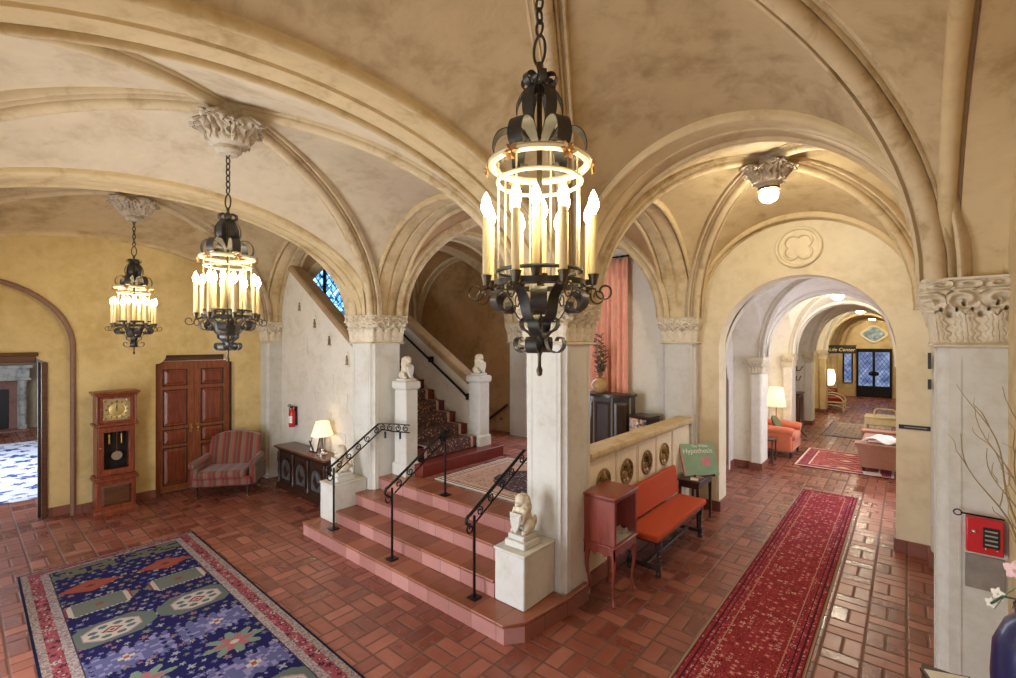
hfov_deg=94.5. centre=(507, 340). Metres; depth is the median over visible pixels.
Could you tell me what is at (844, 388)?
wall
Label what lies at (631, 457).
wall
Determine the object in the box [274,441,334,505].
chest
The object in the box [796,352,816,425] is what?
column
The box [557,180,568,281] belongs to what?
candle
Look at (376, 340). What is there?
column
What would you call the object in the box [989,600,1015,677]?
vase
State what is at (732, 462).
baseboard
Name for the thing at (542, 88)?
chandelier
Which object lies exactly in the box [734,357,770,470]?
column
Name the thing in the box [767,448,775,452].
shelf
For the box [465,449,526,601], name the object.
stair railing
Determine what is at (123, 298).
candle
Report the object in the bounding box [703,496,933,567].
baseboard
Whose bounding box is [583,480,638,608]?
display cabinet
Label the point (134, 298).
candle
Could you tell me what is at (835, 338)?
ceiling
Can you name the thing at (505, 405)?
handrail
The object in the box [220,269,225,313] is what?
candle
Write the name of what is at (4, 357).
door frame
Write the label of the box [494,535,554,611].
pedestal
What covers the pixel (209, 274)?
candle
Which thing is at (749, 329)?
ceiling
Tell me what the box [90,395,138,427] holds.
hood
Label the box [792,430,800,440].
seat cushion
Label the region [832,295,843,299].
ceiling lamp
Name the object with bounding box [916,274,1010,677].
column
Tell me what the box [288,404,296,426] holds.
fire extinguisher
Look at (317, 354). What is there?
wall
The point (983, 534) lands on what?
fire alarm box
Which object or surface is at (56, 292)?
wall
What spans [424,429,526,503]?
floor
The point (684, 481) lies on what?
side table
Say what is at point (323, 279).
window
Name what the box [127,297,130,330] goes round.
candle
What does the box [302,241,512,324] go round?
ceiling
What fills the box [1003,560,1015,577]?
flower
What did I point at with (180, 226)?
ceiling
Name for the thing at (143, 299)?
candle
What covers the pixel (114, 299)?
candle
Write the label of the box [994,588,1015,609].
stem
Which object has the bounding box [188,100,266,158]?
boss
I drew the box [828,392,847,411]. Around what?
wicker chair
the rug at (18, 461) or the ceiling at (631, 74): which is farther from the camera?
the rug at (18, 461)
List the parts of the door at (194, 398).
panel moulding, panel moulding, panel moulding, panel moulding, panel, panel, panel, panel, panel, panel moulding, panel moulding, panel moulding, panel, panel, panel, frame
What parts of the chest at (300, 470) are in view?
arch panel, arch frame, arch panel, arch frame, cornice, arch panel, arch frame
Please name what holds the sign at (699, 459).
on the side table at (684, 481)
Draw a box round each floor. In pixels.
[0,395,933,677]
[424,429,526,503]
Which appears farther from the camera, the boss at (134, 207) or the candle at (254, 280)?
the boss at (134, 207)
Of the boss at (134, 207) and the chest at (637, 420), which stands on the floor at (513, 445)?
the chest at (637, 420)
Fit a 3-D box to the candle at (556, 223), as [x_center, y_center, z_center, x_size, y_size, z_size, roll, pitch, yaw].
[0.223,-0.390,2.068,0.044,0.359,0.044,0,0,40]
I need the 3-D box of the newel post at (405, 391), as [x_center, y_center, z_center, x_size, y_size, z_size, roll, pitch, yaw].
[-1.412,1.194,6.511,0.310,1.289,0.250,0,0,40]
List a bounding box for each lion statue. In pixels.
[329,445,354,482]
[397,356,415,380]
[471,354,486,374]
[505,493,540,550]
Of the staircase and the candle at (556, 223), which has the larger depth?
the staircase
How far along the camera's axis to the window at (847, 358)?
21.43 m
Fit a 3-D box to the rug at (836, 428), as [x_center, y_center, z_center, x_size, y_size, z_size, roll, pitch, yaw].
[9.768,2.493,13.089,1.450,0.012,2.800,0,0,40]
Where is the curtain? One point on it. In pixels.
(613, 321)
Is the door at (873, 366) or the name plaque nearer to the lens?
the name plaque
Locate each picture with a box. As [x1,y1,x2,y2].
[701,457,711,465]
[860,325,887,342]
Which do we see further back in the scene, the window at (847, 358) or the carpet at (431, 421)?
the window at (847, 358)
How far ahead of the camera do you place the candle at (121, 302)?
5.96 m
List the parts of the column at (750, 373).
skirting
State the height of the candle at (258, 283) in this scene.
0.418 m
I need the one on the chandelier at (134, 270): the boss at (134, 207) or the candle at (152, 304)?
the candle at (152, 304)
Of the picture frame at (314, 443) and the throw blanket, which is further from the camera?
the throw blanket
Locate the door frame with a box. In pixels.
[0,352,46,518]
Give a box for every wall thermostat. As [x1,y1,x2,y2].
[928,353,930,368]
[928,379,930,389]
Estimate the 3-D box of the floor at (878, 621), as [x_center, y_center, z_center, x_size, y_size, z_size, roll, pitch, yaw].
[1.880,2.560,15.194,23.200,0.120,28.400,0,0,40]
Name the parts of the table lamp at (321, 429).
lamp shade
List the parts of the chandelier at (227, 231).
stem, chain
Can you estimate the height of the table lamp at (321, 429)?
0.520 m
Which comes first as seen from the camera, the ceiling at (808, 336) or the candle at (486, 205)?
the candle at (486, 205)
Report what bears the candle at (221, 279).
on the chandelier at (227, 231)
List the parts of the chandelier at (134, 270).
stem, chain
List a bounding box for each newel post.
[392,380,419,477]
[466,375,490,446]
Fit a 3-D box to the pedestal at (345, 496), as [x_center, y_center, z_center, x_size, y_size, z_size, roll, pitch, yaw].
[-2.200,2.091,6.290,0.351,0.486,0.498,0,0,40]
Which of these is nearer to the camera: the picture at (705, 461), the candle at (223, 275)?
the candle at (223, 275)
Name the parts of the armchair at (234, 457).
leg, armrest, arm panel, seat frame, backrest, armrest, arm panel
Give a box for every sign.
[679,443,719,476]
[828,345,856,353]
[965,552,1004,592]
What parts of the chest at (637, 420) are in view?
lid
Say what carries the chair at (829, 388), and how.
on the floor at (878, 621)
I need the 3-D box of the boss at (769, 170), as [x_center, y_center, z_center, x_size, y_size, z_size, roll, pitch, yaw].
[2.746,-1.780,4.949,0.525,0.400,0.525,0,0,-31]
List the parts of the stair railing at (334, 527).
post, plate, rail, rail, rail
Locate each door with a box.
[156,354,231,493]
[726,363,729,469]
[856,349,891,398]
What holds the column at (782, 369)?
on the floor at (878, 621)
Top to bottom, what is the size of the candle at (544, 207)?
0.359 m
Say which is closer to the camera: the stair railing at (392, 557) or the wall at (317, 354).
the stair railing at (392, 557)
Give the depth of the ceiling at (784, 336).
11.25 m
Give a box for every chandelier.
[105,221,161,353]
[185,155,266,361]
[468,0,611,375]
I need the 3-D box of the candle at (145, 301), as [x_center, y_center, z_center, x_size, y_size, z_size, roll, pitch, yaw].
[-4.482,-0.330,5.824,0.117,0.417,0.050,0,0,40]
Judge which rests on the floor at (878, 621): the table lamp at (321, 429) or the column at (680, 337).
the column at (680, 337)
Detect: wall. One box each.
[0,235,409,515]
[0,357,46,427]
[282,265,352,472]
[400,314,471,433]
[421,220,930,545]
[590,416,692,588]
[726,335,768,460]
[838,320,895,398]
[1008,166,1015,614]
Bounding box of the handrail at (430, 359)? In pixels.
[403,334,468,399]
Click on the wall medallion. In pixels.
(798, 246)
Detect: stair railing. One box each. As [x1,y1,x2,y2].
[326,423,409,530]
[384,429,450,561]
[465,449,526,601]
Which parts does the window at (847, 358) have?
pane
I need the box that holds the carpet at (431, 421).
[400,369,472,458]
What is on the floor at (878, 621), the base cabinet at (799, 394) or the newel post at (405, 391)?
the base cabinet at (799, 394)
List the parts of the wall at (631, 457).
skirting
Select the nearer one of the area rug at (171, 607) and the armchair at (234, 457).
the area rug at (171, 607)
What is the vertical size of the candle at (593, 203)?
0.359 m
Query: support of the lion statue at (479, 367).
on the newel post at (478, 384)
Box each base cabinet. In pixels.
[590,390,637,443]
[796,391,804,430]
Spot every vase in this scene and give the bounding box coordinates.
[591,377,607,392]
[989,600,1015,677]
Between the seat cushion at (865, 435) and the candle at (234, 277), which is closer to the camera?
the candle at (234, 277)
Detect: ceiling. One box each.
[0,34,531,314]
[0,187,355,321]
[191,0,971,302]
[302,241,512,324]
[396,211,668,318]
[591,142,920,316]
[725,277,895,366]
[768,295,870,356]
[796,305,875,353]
[815,311,872,351]
[829,316,877,344]
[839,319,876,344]
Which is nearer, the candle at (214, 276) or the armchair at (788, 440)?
the candle at (214, 276)
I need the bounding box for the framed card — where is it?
[920,667,969,677]
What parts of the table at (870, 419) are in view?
handle rail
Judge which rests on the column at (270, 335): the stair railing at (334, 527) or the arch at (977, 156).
the arch at (977, 156)
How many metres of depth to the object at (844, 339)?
21.22 m
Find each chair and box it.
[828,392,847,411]
[829,388,837,404]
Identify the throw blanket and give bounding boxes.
[865,434,895,444]
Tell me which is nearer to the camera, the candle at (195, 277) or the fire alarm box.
the fire alarm box
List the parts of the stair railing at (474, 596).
plate, post, rail, rail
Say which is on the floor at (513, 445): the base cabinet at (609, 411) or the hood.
the base cabinet at (609, 411)
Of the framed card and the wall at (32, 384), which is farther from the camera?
the wall at (32, 384)
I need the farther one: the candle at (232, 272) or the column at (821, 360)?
the column at (821, 360)
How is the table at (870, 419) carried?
on the floor at (878, 621)
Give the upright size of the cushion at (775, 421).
0.341 m
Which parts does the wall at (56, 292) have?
arch moulding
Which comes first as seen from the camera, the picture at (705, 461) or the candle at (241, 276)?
the candle at (241, 276)
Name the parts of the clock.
waist moulding, cornice, trunk door, plinth panel, dial plate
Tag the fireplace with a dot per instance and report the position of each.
(14, 379)
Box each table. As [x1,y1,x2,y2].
[677,475,711,527]
[767,436,777,463]
[864,408,895,428]
[921,664,949,677]
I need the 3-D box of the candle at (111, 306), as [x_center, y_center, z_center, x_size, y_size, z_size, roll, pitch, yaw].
[-4.903,-0.330,5.804,0.058,0.418,0.114,0,0,40]
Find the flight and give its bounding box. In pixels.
[400,360,502,477]
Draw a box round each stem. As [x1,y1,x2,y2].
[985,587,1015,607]
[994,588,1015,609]
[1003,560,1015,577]
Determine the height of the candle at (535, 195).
0.359 m
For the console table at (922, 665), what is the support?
on the floor at (878, 621)
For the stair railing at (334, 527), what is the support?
on the staircase
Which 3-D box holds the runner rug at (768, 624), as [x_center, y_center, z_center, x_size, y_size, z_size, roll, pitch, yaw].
[3.096,2.493,5.130,0.770,0.012,6.730,0,0,40]
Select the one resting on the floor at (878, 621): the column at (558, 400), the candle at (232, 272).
the column at (558, 400)
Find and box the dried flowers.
[592,331,607,377]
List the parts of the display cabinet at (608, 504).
leg, bead moulding, leg, moulding, leg, glass door, leg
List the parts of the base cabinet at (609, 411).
carved panel, carved panel, carved panel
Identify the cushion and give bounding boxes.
[198,463,248,479]
[771,415,782,426]
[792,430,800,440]
[828,396,843,401]
[861,439,895,444]
[862,433,895,438]
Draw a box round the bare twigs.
[948,384,1015,542]
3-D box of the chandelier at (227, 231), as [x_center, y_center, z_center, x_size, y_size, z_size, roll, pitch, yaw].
[-2.265,-0.684,3.780,0.560,1.698,0.527,0,0,17]
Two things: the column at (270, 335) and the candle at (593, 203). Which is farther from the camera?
the column at (270, 335)
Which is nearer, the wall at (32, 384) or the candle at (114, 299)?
the candle at (114, 299)
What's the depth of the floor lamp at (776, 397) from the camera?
11.26 m
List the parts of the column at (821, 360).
skirting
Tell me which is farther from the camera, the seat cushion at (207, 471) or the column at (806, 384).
the column at (806, 384)
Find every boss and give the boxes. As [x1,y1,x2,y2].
[106,193,159,222]
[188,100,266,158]
[738,153,799,187]
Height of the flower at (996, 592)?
0.124 m
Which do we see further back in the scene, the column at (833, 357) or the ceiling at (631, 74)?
the column at (833, 357)
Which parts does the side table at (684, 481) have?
leg, leg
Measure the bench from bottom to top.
0.838 m
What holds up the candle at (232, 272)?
on the chandelier at (227, 231)
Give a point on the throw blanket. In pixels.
(884, 439)
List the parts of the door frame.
frame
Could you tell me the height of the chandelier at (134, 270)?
1.708 m
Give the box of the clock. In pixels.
[89,389,139,519]
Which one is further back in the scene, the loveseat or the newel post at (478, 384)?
the loveseat
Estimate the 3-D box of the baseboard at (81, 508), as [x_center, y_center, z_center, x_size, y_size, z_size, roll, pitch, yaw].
[-5.562,2.435,7.687,0.170,0.130,2.800,0,0,40]
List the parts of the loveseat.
armrest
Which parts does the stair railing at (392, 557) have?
post, plate, rail, rail, post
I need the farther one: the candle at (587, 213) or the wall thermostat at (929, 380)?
the wall thermostat at (929, 380)
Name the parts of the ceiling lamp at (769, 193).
lamp shade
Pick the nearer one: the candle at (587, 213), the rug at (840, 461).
the candle at (587, 213)
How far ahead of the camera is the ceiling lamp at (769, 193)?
4.89 m
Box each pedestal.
[319,473,366,522]
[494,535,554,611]
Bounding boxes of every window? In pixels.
[313,269,344,315]
[843,353,852,382]
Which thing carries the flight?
on the floor at (513, 445)
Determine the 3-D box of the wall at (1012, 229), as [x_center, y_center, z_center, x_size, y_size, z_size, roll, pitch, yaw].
[2.464,0.125,1.883,0.500,4.750,8.440,0,0,40]
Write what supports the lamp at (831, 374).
on the table
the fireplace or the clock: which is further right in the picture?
the clock
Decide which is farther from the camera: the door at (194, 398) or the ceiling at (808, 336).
the ceiling at (808, 336)
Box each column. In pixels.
[256,322,283,477]
[344,315,407,489]
[505,323,526,437]
[516,303,601,595]
[657,317,703,496]
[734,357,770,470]
[769,354,797,421]
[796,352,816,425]
[815,350,829,412]
[828,353,838,392]
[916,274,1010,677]
[923,317,934,552]
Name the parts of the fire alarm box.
pull rod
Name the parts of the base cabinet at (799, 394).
door, door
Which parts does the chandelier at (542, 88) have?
candle arm, candle arm, candle arm, stem, chain, candle arm, candle arm, candle arm, candle arm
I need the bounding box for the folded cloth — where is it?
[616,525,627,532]
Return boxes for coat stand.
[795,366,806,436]
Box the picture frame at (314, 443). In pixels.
[309,437,319,452]
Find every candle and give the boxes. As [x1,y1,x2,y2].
[105,298,113,330]
[108,297,117,330]
[120,300,124,330]
[122,295,125,323]
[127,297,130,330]
[132,295,135,323]
[137,300,139,323]
[142,297,144,323]
[144,298,149,330]
[150,300,157,331]
[151,299,161,330]
[185,272,202,324]
[193,275,207,325]
[202,270,212,324]
[212,270,216,313]
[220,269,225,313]
[220,279,223,318]
[230,272,232,312]
[231,271,236,324]
[239,271,243,314]
[241,278,247,324]
[249,274,262,325]
[255,277,266,326]
[481,192,491,285]
[488,207,495,290]
[510,181,521,281]
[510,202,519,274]
[520,212,524,285]
[530,182,540,274]
[542,198,547,283]
[554,212,558,283]
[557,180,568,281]
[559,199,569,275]
[584,205,591,289]
[588,190,598,284]
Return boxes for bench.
[627,465,705,577]
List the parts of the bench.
leg, backrest, leg, seat rail, seat, leg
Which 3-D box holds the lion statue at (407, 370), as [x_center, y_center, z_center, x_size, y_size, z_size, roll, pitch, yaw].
[-1.418,0.379,6.516,0.240,0.341,0.182,0,0,40]
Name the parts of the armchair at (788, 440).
arm panel, armrest, armrest, seat frame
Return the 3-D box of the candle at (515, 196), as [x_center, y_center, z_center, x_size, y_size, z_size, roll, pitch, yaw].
[0.028,-0.390,1.673,0.044,0.359,0.044,0,0,40]
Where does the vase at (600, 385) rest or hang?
on the base cabinet at (609, 411)
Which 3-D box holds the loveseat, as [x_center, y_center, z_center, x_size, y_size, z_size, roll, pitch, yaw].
[7.592,2.077,9.361,1.002,0.820,1.949,0,0,40]
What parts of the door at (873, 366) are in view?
pane, pane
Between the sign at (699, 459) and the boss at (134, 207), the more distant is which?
the sign at (699, 459)
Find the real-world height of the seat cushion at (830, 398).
0.130 m
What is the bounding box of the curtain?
[590,255,629,392]
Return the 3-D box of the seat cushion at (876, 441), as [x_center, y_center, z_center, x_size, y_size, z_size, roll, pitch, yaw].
[7.279,2.057,9.115,0.720,0.140,0.740,0,0,40]
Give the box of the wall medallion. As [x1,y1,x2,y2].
[774,226,822,267]
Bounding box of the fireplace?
[0,365,32,432]
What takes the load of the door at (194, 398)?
in the wall at (56, 292)
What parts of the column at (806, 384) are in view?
skirting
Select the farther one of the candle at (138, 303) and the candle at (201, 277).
the candle at (138, 303)
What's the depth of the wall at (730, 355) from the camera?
9.35 m
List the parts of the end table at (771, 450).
leg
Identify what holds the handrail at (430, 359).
attached to the wall at (444, 359)
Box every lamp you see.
[311,420,333,455]
[757,185,780,202]
[767,387,785,416]
[828,369,834,389]
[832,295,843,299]
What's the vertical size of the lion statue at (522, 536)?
0.464 m
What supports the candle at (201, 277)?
on the chandelier at (227, 231)
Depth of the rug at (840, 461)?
9.62 m
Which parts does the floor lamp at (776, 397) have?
lamp shade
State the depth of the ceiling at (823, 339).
16.12 m
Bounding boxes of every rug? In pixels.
[0,440,36,504]
[17,531,364,677]
[435,457,526,501]
[668,488,858,677]
[792,447,895,479]
[821,421,892,438]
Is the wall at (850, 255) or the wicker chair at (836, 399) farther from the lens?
the wicker chair at (836, 399)
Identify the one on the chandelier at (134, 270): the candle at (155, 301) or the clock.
the candle at (155, 301)
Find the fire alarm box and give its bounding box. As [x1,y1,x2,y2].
[953,508,1004,557]
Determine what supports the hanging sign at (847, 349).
attached to the column at (821, 360)
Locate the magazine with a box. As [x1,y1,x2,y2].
[862,471,881,475]
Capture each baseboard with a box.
[48,489,155,517]
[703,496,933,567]
[726,459,734,470]
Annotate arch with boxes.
[0,0,1015,322]
[753,289,884,356]
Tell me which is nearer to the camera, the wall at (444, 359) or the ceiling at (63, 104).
the ceiling at (63, 104)
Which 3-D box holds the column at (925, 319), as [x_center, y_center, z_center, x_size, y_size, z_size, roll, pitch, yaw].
[4.926,1.075,5.184,0.513,2.850,0.393,0,0,40]
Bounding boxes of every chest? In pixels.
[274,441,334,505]
[628,413,660,430]
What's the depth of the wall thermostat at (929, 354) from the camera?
5.19 m
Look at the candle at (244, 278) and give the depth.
4.00 m
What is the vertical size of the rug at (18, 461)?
0.012 m
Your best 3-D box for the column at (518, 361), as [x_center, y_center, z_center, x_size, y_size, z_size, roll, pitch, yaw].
[0.294,1.075,9.208,0.635,2.850,0.435,0,0,40]
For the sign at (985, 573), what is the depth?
2.55 m
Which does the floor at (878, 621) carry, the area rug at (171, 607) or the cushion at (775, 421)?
the area rug at (171, 607)
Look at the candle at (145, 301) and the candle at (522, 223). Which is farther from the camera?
the candle at (145, 301)
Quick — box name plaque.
[899,424,930,430]
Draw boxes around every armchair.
[188,430,265,498]
[767,418,801,457]
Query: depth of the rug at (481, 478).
6.25 m
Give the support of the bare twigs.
in the vase at (1003, 642)
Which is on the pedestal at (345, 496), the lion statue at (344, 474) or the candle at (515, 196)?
the lion statue at (344, 474)
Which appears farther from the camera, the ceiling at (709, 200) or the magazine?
the magazine
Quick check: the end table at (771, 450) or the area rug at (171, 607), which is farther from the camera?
the end table at (771, 450)
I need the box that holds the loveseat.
[854,428,895,471]
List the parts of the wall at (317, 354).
niche frame, niche frame, niche frame, niche frame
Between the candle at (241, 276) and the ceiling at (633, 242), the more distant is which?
the ceiling at (633, 242)
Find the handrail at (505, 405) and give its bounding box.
[489,404,507,419]
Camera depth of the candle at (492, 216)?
1.95 m
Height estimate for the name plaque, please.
0.050 m
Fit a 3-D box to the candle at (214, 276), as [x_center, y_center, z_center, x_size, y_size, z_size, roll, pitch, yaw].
[-2.359,-0.390,3.776,0.044,0.359,0.044,0,0,40]

